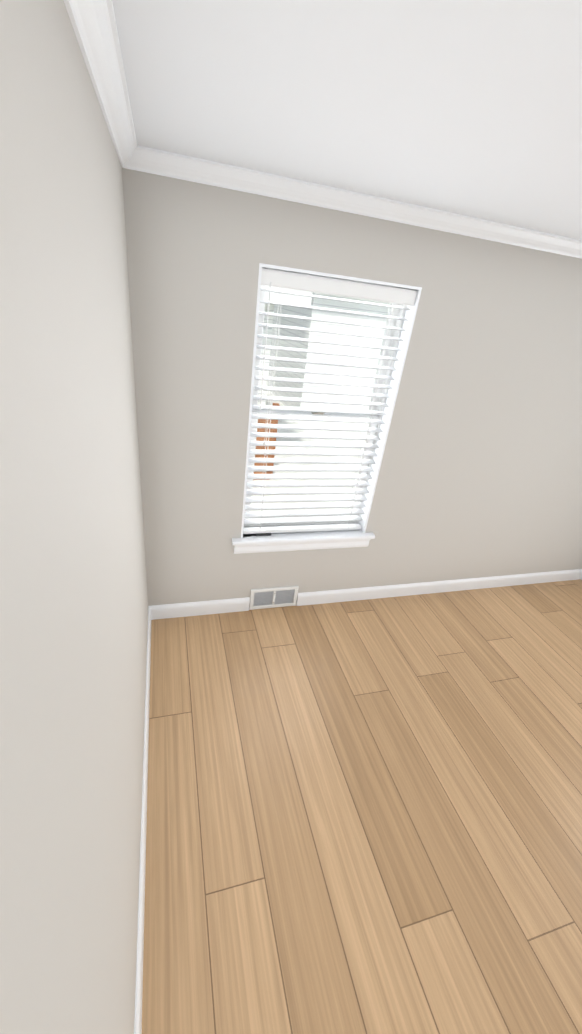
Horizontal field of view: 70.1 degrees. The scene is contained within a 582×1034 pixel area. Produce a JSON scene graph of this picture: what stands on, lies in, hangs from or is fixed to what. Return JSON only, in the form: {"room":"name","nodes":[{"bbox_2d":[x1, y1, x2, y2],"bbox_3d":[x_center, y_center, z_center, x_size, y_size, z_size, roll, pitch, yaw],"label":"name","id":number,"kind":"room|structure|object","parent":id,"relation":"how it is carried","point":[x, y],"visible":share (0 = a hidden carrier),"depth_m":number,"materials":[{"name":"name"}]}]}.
{"room":"empty room","nodes":[
{"label":"empty room","id":0,"kind":"room"},
{"bbox_2d":[0,0,147,1033],"bbox_3d":[-0.497,0.378,0.877,0.200,2.720,3.220,-2,29,-17],"label":"wall","id":1,"kind":"structure","parent":0,"point":[73,616],"depth_m":0.58,"materials":[{"name":"grey paint"}]},
{"bbox_2d":[63,0,142,171],"bbox_3d":[-0.229,-0.675,0.338,0.065,0.070,3.060,-2,29,-17],"label":"crown molding","id":2,"kind":"structure","parent":1,"relation":"attached to","point":[93,22],"depth_m":0.94,"materials":[{"name":"white paint"}]},
{"bbox_2d":[134,605,153,1033],"bbox_3d":[-0.533,1.427,1.475,0.014,0.114,3.220,-2,29,-17],"label":"baseboard","id":3,"kind":"structure","parent":1,"relation":"attached to","point":[141,904],"depth_m":1.60,"materials":[{"name":"white paint"}]},
{"bbox_2d":[112,0,581,239],"bbox_3d":[1.616,-0.818,0.851,4.300,0.120,3.620,-2,29,-17],"label":"ceiling","id":4,"kind":"structure","parent":0,"point":[471,108],"depth_m":1.01,"materials":[{"name":"white paint"}]},
{"bbox_2d":[122,168,581,606],"bbox_3d":[1.015,-0.509,2.890,4.300,2.720,0.200,-2,29,-17],"label":"wall","id":5,"kind":"structure","parent":0,"point":[480,474],"depth_m":2.49,"materials":[{"name":"grey paint"}]},
{"bbox_2d":[154,597,249,619],"bbox_3d":[-0.618,0.640,2.913,0.659,0.114,0.014,-2,29,-17],"label":"baseboard","id":6,"kind":"structure","parent":5,"relation":"attached to","point":[165,611],"depth_m":2.90,"materials":[{"name":"white paint"}]},
{"bbox_2d":[249,586,298,609],"bbox_3d":[-0.123,0.594,3.038,0.356,0.182,0.022,-2,29,-17],"label":"air vent","id":7,"kind":"object","parent":5,"relation":"in","point":[263,598],"visible":1,"depth_m":3.04,"materials":[{"name":"white metal"}]},
{"bbox_2d":[232,263,421,553],"bbox_3d":[0.160,-0.545,2.587,1.016,1.668,0.280,-2,29,-17],"label":"window","id":8,"kind":"structure","parent":5,"relation":"in","point":[270,542],"depth_m":2.60,"materials":[{"name":"white paint"}]},
{"bbox_2d":[243,268,416,533],"bbox_3d":[0.178,-0.573,2.522,0.866,1.521,0.070,-2,29,-17],"label":"window blinds","id":9,"kind":"object","parent":8,"relation":"attached to","point":[270,278],"visible":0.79,"depth_m":2.51,"materials":[{"name":"white plastic"}]},
{"bbox_2d":[143,146,581,258],"bbox_3d":[1.189,-1.499,2.211,3.900,0.070,0.065,-2,29,-17],"label":"crown molding","id":10,"kind":"structure","parent":5,"relation":"attached to","point":[155,161],"depth_m":1.93,"materials":[{"name":"white paint"}]},
{"bbox_2d":[296,569,581,605],"bbox_3d":[1.394,0.580,3.515,2.817,0.114,0.014,-2,29,-17],"label":"baseboard","id":11,"kind":"structure","parent":5,"relation":"attached to","point":[342,595],"depth_m":3.44,"materials":[{"name":"white paint"}]},
{"bbox_2d":[142,579,581,1033],"bbox_3d":[1.315,1.473,2.087,4.300,0.120,3.620,-2,29,-17],"label":"floor","id":12,"kind":"structure","parent":0,"point":[364,816],"depth_m":1.90,"materials":[{"name":"brown wood"}]},
{"label":"outside","id":13,"kind":"structure","parent":0,"visible":0},
{"bbox_3d":[-1.051,1.309,3.173,120.000,0.200,120.000,-2,29,-17],"label":"ground","id":14,"kind":"structure","parent":13,"visible":0},
{"bbox_2d":[253,403,279,479],"bbox_3d":[-1.827,-1.081,5.908,3.310,1.220,0.112,-2,29,-17],"label":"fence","id":15,"kind":"object","parent":14,"relation":"on","point":[262,439],"depth_m":6.28,"materials":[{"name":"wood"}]},
{"bbox_2d":[257,286,312,404],"bbox_3d":[-5.306,-4.551,7.594,9.560,4.900,7.540,-2,29,-17],"label":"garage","id":16,"kind":"structure","parent":14,"relation":"on","point":[287,298],"depth_m":6.02,"materials":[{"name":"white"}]},
{"bbox_2d":[251,391,368,511],"bbox_3d":[-0.789,-2.800,10.611,23.000,0.030,15.750,-2,29,-17],"label":"driveway","id":17,"kind":"structure","parent":14,"relation":"on","point":[294,422],"depth_m":7.70,"materials":[{"name":"concrete"}]},
{"bbox_2d":[267,292,389,423],"bbox_3d":[4.051,-5.045,12.008,9.400,3.750,4.800,-2,29,-17],"label":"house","id":18,"kind":"structure","parent":14,"relation":"on","point":[358,307],"depth_m":9.47,"materials":[{"name":"white"}]}
]}

